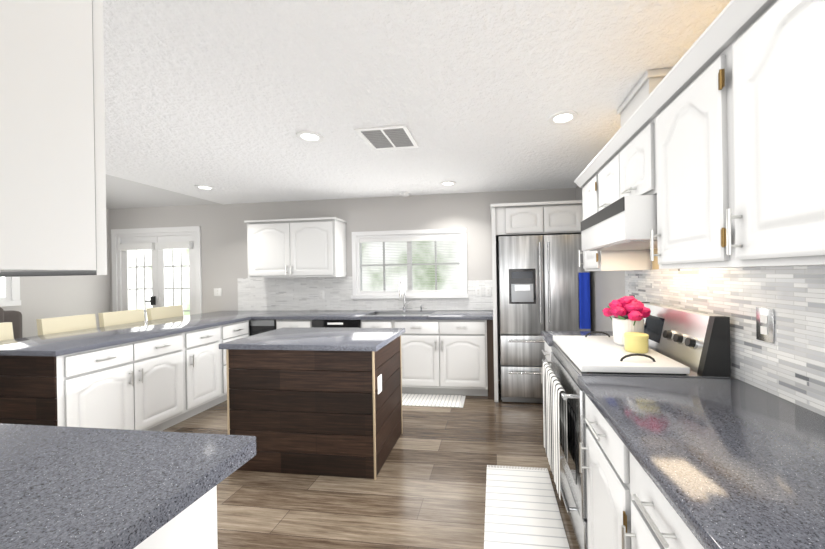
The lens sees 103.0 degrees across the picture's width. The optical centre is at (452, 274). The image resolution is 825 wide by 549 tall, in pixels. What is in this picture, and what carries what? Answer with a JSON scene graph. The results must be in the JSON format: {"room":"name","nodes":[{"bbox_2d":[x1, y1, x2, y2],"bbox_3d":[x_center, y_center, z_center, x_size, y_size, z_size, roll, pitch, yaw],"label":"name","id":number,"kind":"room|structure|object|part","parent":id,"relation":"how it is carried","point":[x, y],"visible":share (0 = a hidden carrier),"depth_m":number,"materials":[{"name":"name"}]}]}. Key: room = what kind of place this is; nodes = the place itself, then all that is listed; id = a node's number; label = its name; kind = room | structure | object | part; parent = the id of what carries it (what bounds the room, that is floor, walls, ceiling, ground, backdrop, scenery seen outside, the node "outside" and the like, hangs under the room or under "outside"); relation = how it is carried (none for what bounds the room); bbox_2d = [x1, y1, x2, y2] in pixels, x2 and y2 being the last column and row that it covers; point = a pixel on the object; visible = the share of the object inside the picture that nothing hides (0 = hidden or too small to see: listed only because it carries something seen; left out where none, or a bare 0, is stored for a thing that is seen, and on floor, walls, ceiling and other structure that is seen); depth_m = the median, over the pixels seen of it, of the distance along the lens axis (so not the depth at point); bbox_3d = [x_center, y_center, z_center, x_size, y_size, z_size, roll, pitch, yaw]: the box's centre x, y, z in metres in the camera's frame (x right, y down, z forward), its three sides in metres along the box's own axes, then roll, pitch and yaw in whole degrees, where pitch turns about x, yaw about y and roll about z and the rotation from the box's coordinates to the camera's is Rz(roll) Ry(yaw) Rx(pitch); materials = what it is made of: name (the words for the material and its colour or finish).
{"room":"kitchen","nodes":[
{"label":"kitchen","id":0,"kind":"room"},
{"bbox_2d":[1,208,109,337],"bbox_3d":[-5.637,-0.828,1.735,0.100,4.600,6.440,-1,0,7],"label":"wall","id":1,"kind":"structure","parent":0,"point":[42,297],"depth_m":4.37,"materials":[{"name":"grey paint"}]},
{"bbox_2d":[0,277,20,306],"bbox_3d":[-5.397,-0.117,3.389,0.120,0.990,1.200,-1,0,7],"label":"window","id":2,"kind":"structure","parent":1,"relation":"in","point":[9,289],"depth_m":3.90,"materials":[{"name":"white wood"}]},
{"bbox_2d":[106,174,219,208],"bbox_3d":[-4.656,-1.990,1.609,1.915,1.992,6.440,-1,0,7],"label":"ceiling","id":3,"kind":"structure","parent":0,"point":[121,193],"depth_m":4.54,"materials":[{"name":"white paint"}]},
{"bbox_2d":[109,188,575,380],"bbox_3d":[-1.850,0.101,4.556,6.880,2.620,0.100,-1,0,7],"label":"wall","id":4,"kind":"structure","parent":0,"point":[224,262],"depth_m":4.48,"materials":[{"name":"grey paint"}]},
{"bbox_2d":[111,226,201,320],"bbox_3d":[-4.364,0.381,4.848,1.480,2.139,0.130,-1,0,7],"label":"door","id":5,"kind":"structure","parent":4,"relation":"in","point":[157,242],"depth_m":4.84,"materials":[{"name":"white wood"}]},
{"bbox_2d":[214,288,221,295],"bbox_3d":[-3.377,0.256,4.694,0.120,0.115,0.007,-1,0,7],"label":"outlet","id":6,"kind":"object","parent":4,"relation":"attached to","point":[217,291],"depth_m":4.69,"materials":[{"name":"white plastic"}]},
{"bbox_2d":[244,217,346,277],"bbox_3d":[-2.075,-0.340,4.365,1.224,0.753,0.329,-1,0,7],"label":"upper cabinet","id":7,"kind":"object","parent":4,"relation":"attached to","point":[298,247],"depth_m":4.21,"materials":[{"name":"white wood"}]},
{"bbox_2d":[319,291,323,298],"bbox_3d":[-1.800,0.280,4.488,0.075,0.115,0.007,-1,0,7],"label":"outlet","id":8,"kind":"object","parent":4,"relation":"attached to","point":[321,293],"depth_m":4.49,"materials":[{"name":"white plastic"}]},
{"bbox_2d":[237,277,492,310],"bbox_3d":[-1.271,0.257,4.429,3.605,0.460,0.008,-1,0,7],"label":"backsplash","id":9,"kind":"structure","parent":4,"relation":"attached to","point":[281,294],"depth_m":4.49,"materials":[{"name":"tile"}]},
{"bbox_2d":[351,228,468,298],"bbox_3d":[-0.582,-0.137,4.369,1.590,0.905,0.135,-1,0,7],"label":"kitchen window","id":10,"kind":"structure","parent":4,"relation":"in","point":[359,239],"depth_m":4.36,"materials":[{"name":"white"}]},
{"bbox_2d":[475,287,480,295],"bbox_3d":[0.333,0.226,4.220,0.075,0.115,0.007,-1,0,7],"label":"outlet","id":11,"kind":"object","parent":4,"relation":"attached to","point":[477,290],"depth_m":4.22,"materials":[{"name":"white plastic"}]},
{"bbox_2d":[485,287,490,295],"bbox_3d":[0.462,0.224,4.203,0.075,0.115,0.007,-1,0,7],"label":"outlet","id":12,"kind":"object","parent":4,"relation":"attached to","point":[487,289],"depth_m":4.20,"materials":[{"name":"white plastic"}]},
{"bbox_2d":[163,381,578,548],"bbox_3d":[-2.186,1.446,1.306,7.180,0.060,6.840,-1,0,7],"label":"floor","id":13,"kind":"structure","parent":0,"point":[426,489],"depth_m":2.10,"materials":[{"name":"brown wood"}]},
{"bbox_2d":[0,322,13,340],"bbox_3d":[-3.752,0.932,2.671,0.485,1.021,0.444,-1,0,7],"label":"stool","id":14,"kind":"object","parent":13,"relation":"on","point":[6,330],"visible":0.02,"depth_m":2.86,"materials":[{"name":"beige"}]},
{"bbox_2d":[0,307,22,338],"bbox_3d":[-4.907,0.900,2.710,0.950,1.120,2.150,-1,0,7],"label":"chair","id":15,"kind":"object","parent":13,"relation":"on","point":[14,317],"visible":0.15,"depth_m":3.71,"materials":[{"name":"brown fabric"}]},
{"bbox_2d":[36,314,96,335],"bbox_3d":[-3.676,0.931,3.276,0.485,1.021,0.444,-1,0,7],"label":"stool","id":16,"kind":"object","parent":13,"relation":"on","point":[45,326],"depth_m":3.26,"materials":[{"name":"beige fabric"}]},
{"bbox_2d":[0,334,187,430],"bbox_3d":[-2.901,0.991,2.700,0.599,0.876,0.909,-1,0,7],"label":"base cabinet","id":17,"kind":"object","parent":13,"relation":"on","point":[159,374],"depth_m":2.47,"materials":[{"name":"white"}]},
{"bbox_2d":[0,311,275,357],"bbox_3d":[-2.977,0.533,3.431,0.980,0.039,2.414,-1,0,7],"label":"countertop","id":18,"kind":"structure","parent":17,"relation":"on","point":[71,342],"depth_m":2.77,"materials":[{"name":"grey stone"}]},
{"bbox_2d":[98,309,144,326],"bbox_3d":[-3.615,0.930,3.762,0.485,1.021,0.444,-1,0,7],"label":"stool","id":19,"kind":"object","parent":13,"relation":"on","point":[119,317],"depth_m":3.74,"materials":[{"name":"beige fabric"}]},
{"bbox_2d":[146,305,183,320],"bbox_3d":[-3.553,0.929,4.258,0.485,1.021,0.444,-1,0,7],"label":"stool","id":20,"kind":"object","parent":13,"relation":"on","point":[155,313],"visible":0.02,"depth_m":4.24,"materials":[{"name":"beige"}]},
{"bbox_2d":[136,487,217,548],"bbox_3d":[-0.975,0.963,0.631,0.542,0.868,0.664,-1,0,7],"label":"base cabinet","id":21,"kind":"object","parent":13,"relation":"on","point":[197,528],"depth_m":0.85,"materials":[{"name":"white wood"}]},
{"bbox_2d":[0,423,255,548],"bbox_3d":[-1.485,0.514,0.707,1.760,0.048,0.730,-1,0,7],"label":"countertop","id":22,"kind":"structure","parent":21,"relation":"on","point":[61,487],"depth_m":0.77,"materials":[{"name":"grey stone"}]},
{"bbox_2d":[188,326,223,417],"bbox_3d":[-2.818,0.989,3.362,0.599,0.876,0.426,-1,0,7],"label":"base cabinet","id":23,"kind":"object","parent":13,"relation":"on","point":[205,358],"depth_m":3.34,"materials":[{"name":"white wood"}]},
{"bbox_2d":[224,322,251,400],"bbox_3d":[-2.764,0.988,3.793,0.599,0.876,0.442,-1,0,7],"label":"base cabinet","id":24,"kind":"object","parent":13,"relation":"on","point":[238,330],"depth_m":3.70,"materials":[{"name":"white wood"}]},
{"bbox_2d":[252,318,275,334],"bbox_3d":[-2.251,0.982,4.240,0.329,0.872,0.628,-1,0,7],"label":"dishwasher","id":25,"kind":"object","parent":13,"relation":"on","point":[258,327],"depth_m":3.93,"materials":[{"name":"black metal"}]},
{"bbox_2d":[276,322,307,328],"bbox_3d":[-1.850,0.974,4.194,0.472,0.876,0.620,-1,0,7],"label":"base cabinet","id":26,"kind":"object","parent":13,"relation":"on","point":[278,324],"depth_m":3.89,"materials":[{"name":"white wood"}]},
{"bbox_2d":[219,328,404,479],"bbox_3d":[-1.031,0.940,2.601,1.165,0.915,0.720,-1,0,7],"label":"kitchen island","id":27,"kind":"object","parent":13,"relation":"on","point":[319,401],"visible":0.92,"depth_m":2.29,"materials":[{"name":"brown wood"}]},
{"bbox_2d":[219,328,404,351],"bbox_3d":[-1.038,0.502,2.601,1.165,0.038,0.720,-1,0,7],"label":"island countertop","id":28,"kind":"structure","parent":27,"relation":"on","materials":[{"name":"grey stone"}]},
{"bbox_2d":[360,322,391,327],"bbox_3d":[-0.833,0.957,4.066,0.394,0.876,0.620,-1,0,7],"label":"base cabinet","id":29,"kind":"object","parent":13,"relation":"on","point":[362,324],"depth_m":3.76,"materials":[{"name":"white wood"}]},
{"bbox_2d":[402,393,465,407],"bbox_3d":[-0.307,1.381,3.594,0.880,0.008,0.330,-1,0,7],"label":"area rug","id":30,"kind":"object","parent":13,"relation":"on","point":[433,400],"visible":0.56,"depth_m":3.56,"materials":[{"name":"white fabric"}]},
{"bbox_2d":[392,310,493,397],"bbox_3d":[-0.073,0.945,3.971,1.138,0.876,0.620,-1,0,7],"label":"base cabinet","id":31,"kind":"object","parent":13,"relation":"on","point":[440,358],"depth_m":3.66,"materials":[{"name":"white wood"}]},
{"bbox_2d":[252,310,491,321],"bbox_3d":[-0.949,0.544,4.067,2.886,0.126,0.646,-1,0,7],"label":"countertop","id":32,"kind":"structure","parent":31,"relation":"on","point":[314,315],"depth_m":3.86,"materials":[{"name":"grey stone"}]},
{"bbox_2d":[399,277,421,310],"bbox_3d":[-0.538,0.253,4.169,0.257,0.441,0.224,-1,0,7],"label":"faucet","id":33,"kind":"object","parent":32,"relation":"on","point":[404,298],"visible":1,"depth_m":4.25,"materials":[{"name":"silver metal"}]},
{"bbox_2d":[484,465,569,548],"bbox_3d":[0.396,1.370,1.833,0.425,0.008,1.000,-1,0,7],"label":"area rug","id":34,"kind":"object","parent":13,"relation":"on","point":[521,509],"visible":1,"depth_m":1.88,"materials":[{"name":"white fabric"}]},
{"bbox_2d":[491,200,582,401],"bbox_3d":[0.991,0.300,3.786,1.053,2.130,0.718,-1,0,7],"label":"surround","id":35,"kind":"object","parent":13,"relation":"on","point":[539,218],"visible":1,"depth_m":3.47,"materials":[{"name":"white wood"}]},
{"bbox_2d":[498,234,590,402],"bbox_3d":[1.004,0.472,3.736,0.925,1.785,0.778,-1,0,7],"label":"fridge","id":36,"kind":"object","parent":13,"relation":"on","point":[538,282],"visible":0.73,"depth_m":3.43,"materials":[{"name":"silver metal"}]},
{"bbox_2d":[579,272,590,328],"bbox_3d":[1.358,0.269,3.353,0.110,0.580,0.008,-1,0,7],"label":"towel","id":37,"kind":"object","parent":36,"relation":"hanging from","point":[584,302],"visible":1,"depth_m":3.35,"materials":[{"name":"blue fabric"}]},
{"bbox_2d":[541,339,580,472],"bbox_3d":[1.036,0.927,2.394,0.638,0.876,0.395,-1,0,7],"label":"base cabinet","id":38,"kind":"object","parent":13,"relation":"on","point":[548,350],"depth_m":2.38,"materials":[{"name":"white wood"}]},
{"bbox_2d":[541,331,612,342],"bbox_3d":[1.016,0.469,2.395,0.664,0.039,0.397,-1,0,7],"label":"countertop","id":39,"kind":"structure","parent":38,"relation":"on","point":[547,335],"depth_m":2.48,"materials":[{"name":"grey stone"}]},
{"bbox_2d":[581,391,620,548],"bbox_3d":[0.886,0.929,1.198,0.638,0.876,0.474,-1,0,7],"label":"base cabinet","id":40,"kind":"object","parent":13,"relation":"on","point":[603,452],"depth_m":1.24,"materials":[{"name":"white wood"}]},
{"bbox_2d":[578,376,824,548],"bbox_3d":[0.750,0.473,0.277,0.664,0.039,2.336,-1,0,7],"label":"countertop","id":41,"kind":"structure","parent":40,"relation":"on","point":[741,465],"depth_m":0.83,"materials":[{"name":"grey stone"}]},
{"bbox_2d":[542,302,730,548],"bbox_3d":[0.906,0.777,1.823,0.691,1.179,0.758,-1,0,7],"label":"range","id":42,"kind":"object","parent":13,"relation":"on","point":[697,344],"visible":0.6,"depth_m":1.56,"materials":[{"name":"silver metal"}]},
{"bbox_2d":[543,361,567,497],"bbox_3d":[0.573,0.833,1.855,0.044,0.538,0.538,-1,0,7],"label":"towel","id":43,"kind":"object","parent":42,"relation":"hanging from","point":[555,418],"visible":1,"depth_m":1.75,"materials":[{"name":"white fabric"}]},
{"bbox_2d":[553,331,689,373],"bbox_3d":[0.862,0.407,1.828,0.458,0.068,0.734,-1,0,7],"label":"board","id":44,"kind":"object","parent":42,"relation":"on","point":[587,353],"visible":0.9,"depth_m":1.60,"materials":[{"name":"white"}]},
{"bbox_2d":[624,332,648,352],"bbox_3d":[0.981,0.362,1.742,0.116,0.092,0.116,-1,0,7],"label":"candle jar","id":45,"kind":"object","parent":44,"relation":"on","point":[635,342],"visible":1,"depth_m":1.70,"materials":[{"name":"yellow wax"}]},
{"bbox_2d":[602,296,650,345],"bbox_3d":[1.021,0.266,1.903,0.266,0.283,0.273,-1,0,7],"label":"flower vase","id":46,"kind":"object","parent":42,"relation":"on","point":[629,313],"visible":0.83,"depth_m":1.85,"materials":[{"name":"white ceramic"}]},
{"bbox_3d":[1.026,0.330,1.908,0.166,0.155,0.166,-1,0,7],"label":"pot","id":47,"kind":"part","parent":46,"relation":"part of","materials":[{"name":"white ceramic"}]},
{"bbox_2d":[617,439,700,548],"bbox_3d":[0.829,0.930,0.744,0.638,0.876,0.441,-1,0,7],"label":"base cabinet","id":48,"kind":"object","parent":13,"relation":"on","point":[647,522],"depth_m":0.88,"materials":[{"name":"white wood"}]},
{"bbox_2d":[103,0,730,203],"bbox_3d":[-1.277,-1.069,1.186,4.865,0.060,6.440,-1,0,7],"label":"ceiling","id":49,"kind":"structure","parent":0,"point":[228,100],"depth_m":1.84,"materials":[{"name":"white paint"}]},
{"bbox_2d":[0,0,106,276],"bbox_3d":[-1.520,-0.509,0.565,1.660,1.047,0.365,-1,0,7],"label":"upper cabinet","id":50,"kind":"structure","parent":49,"relation":"hanging from","point":[52,174],"depth_m":0.56,"materials":[{"name":"white wood"}]},
{"bbox_2d":[195,185,214,189],"bbox_3d":[-2.865,-1.007,3.779,0.190,0.012,0.190,-1,0,7],"label":"recessed light","id":51,"kind":"object","parent":49,"relation":"in","point":[204,187],"visible":1,"depth_m":3.77,"materials":[{"name":"white"}]},
{"bbox_2d":[296,130,323,142],"bbox_3d":[-1.072,-1.036,2.456,0.190,0.012,0.190,-1,0,7],"label":"recessed light","id":52,"kind":"object","parent":49,"relation":"in","point":[311,136],"visible":0.98,"depth_m":2.45,"materials":[{"name":"white"}]},
{"bbox_2d":[354,125,418,149],"bbox_3d":[-0.492,-1.046,2.514,0.380,0.008,0.390,-1,0,7],"label":"ceiling vent","id":53,"kind":"object","parent":49,"relation":"in","point":[388,137],"visible":1,"depth_m":2.49,"materials":[{"name":"white metal"}]},
{"bbox_2d":[400,192,409,196],"bbox_3d":[-0.611,-1.031,4.202,0.120,0.034,0.120,-1,0,7],"label":"smoke detector","id":54,"kind":"object","parent":49,"relation":"attached to","point":[404,194],"visible":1,"depth_m":4.16,"materials":[{"name":"white plastic"}]},
{"bbox_2d":[440,181,455,185],"bbox_3d":[-0.052,-1.052,3.775,0.190,0.012,0.190,-1,0,7],"label":"recessed light","id":55,"kind":"object","parent":49,"relation":"in","point":[447,183],"visible":1,"depth_m":3.77,"materials":[{"name":"white"}]},
{"bbox_2d":[549,110,577,124],"bbox_3d":[0.752,-1.065,2.220,0.190,0.012,0.190,-1,0,7],"label":"recessed light","id":56,"kind":"object","parent":49,"relation":"in","point":[563,117],"visible":0.98,"depth_m":2.21,"materials":[{"name":"white"}]},
{"bbox_2d":[576,186,735,378],"bbox_3d":[1.206,0.112,0.877,0.100,2.500,6.640,-1,0,7],"label":"wall","id":57,"kind":"structure","parent":0,"point":[607,288],"depth_m":3.12,"materials":[{"name":"grey paint"}]},
{"bbox_2d":[594,140,613,213],"bbox_3d":[1.114,-0.558,1.982,0.334,0.389,0.386,-1,0,7],"label":"upper cabinet","id":58,"kind":"object","parent":57,"relation":"attached to","point":[604,166],"depth_m":2.03,"materials":[{"name":"white wood"}]},
{"bbox_2d":[617,68,671,126],"bbox_3d":[1.154,-0.915,1.904,0.215,0.322,0.420,-1,0,7],"label":"vent duct","id":59,"kind":"object","parent":58,"relation":"on","point":[645,86],"visible":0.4,"depth_m":1.81,"materials":[{"name":"white wood"}]},
{"bbox_2d":[578,164,649,270],"bbox_3d":[1.165,-0.390,2.372,0.334,0.726,0.400,-1,0,7],"label":"upper cabinet","id":60,"kind":"object","parent":57,"relation":"attached to","point":[614,260],"depth_m":2.20,"materials":[{"name":"white wood"}]},
{"bbox_2d":[614,104,649,201],"bbox_3d":[1.065,-0.557,1.599,0.334,0.389,0.386,-1,0,7],"label":"upper cabinet","id":61,"kind":"object","parent":57,"relation":"attached to","point":[630,144],"depth_m":1.63,"materials":[{"name":"white wood"}]},
{"bbox_2d":[581,195,657,250],"bbox_3d":[1.039,-0.257,1.804,0.447,0.201,0.736,-1,0,7],"label":"range hood","id":62,"kind":"object","parent":61,"relation":"attached to","point":[626,223],"visible":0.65,"depth_m":1.54,"materials":[{"name":"white metal"}]},
{"bbox_2d":[652,248,658,268],"bbox_3d":[1.172,-0.554,1.111,0.004,1.046,4.100,-1,0,7],"label":"paint","id":63,"kind":"object","parent":57,"relation":"attached to","point":[655,264],"visible":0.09,"depth_m":2.09,"materials":[{"name":"beige"}]},
{"bbox_2d":[646,28,717,269],"bbox_3d":[1.016,-0.388,1.183,0.334,0.726,0.453,-1,0,7],"label":"upper cabinet","id":64,"kind":"object","parent":57,"relation":"attached to","point":[715,144],"depth_m":1.18,"materials":[{"name":"white wood"}]},
{"bbox_2d":[625,266,824,415],"bbox_3d":[1.146,0.209,0.824,0.008,0.477,3.520,-1,0,7],"label":"backsplash","id":65,"kind":"structure","parent":57,"relation":"attached to","point":[788,364],"depth_m":1.25,"materials":[{"name":"tile"}]},
{"bbox_2d":[756,307,774,343],"bbox_3d":[1.191,0.192,1.245,0.007,0.128,0.080,-1,0,7],"label":"outlet","id":66,"kind":"object","parent":57,"relation":"attached to","point":[765,324],"depth_m":1.24,"materials":[{"name":"white plastic"}]},
{"bbox_2d":[714,0,824,267],"bbox_3d":[0.959,-0.387,0.734,0.334,0.726,0.453,-1,0,7],"label":"upper cabinet","id":67,"kind":"object","parent":57,"relation":"attached to","point":[771,53],"depth_m":0.82,"materials":[{"name":"white wood"}]},
{"label":"outside","id":68,"kind":"structure","parent":0,"visible":0},
{"bbox_2d":[130,240,459,320],"bbox_3d":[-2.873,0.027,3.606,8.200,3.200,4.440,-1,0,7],"label":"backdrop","id":69,"kind":"structure","parent":68,"point":[169,277],"depth_m":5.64,"materials":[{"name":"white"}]}
]}

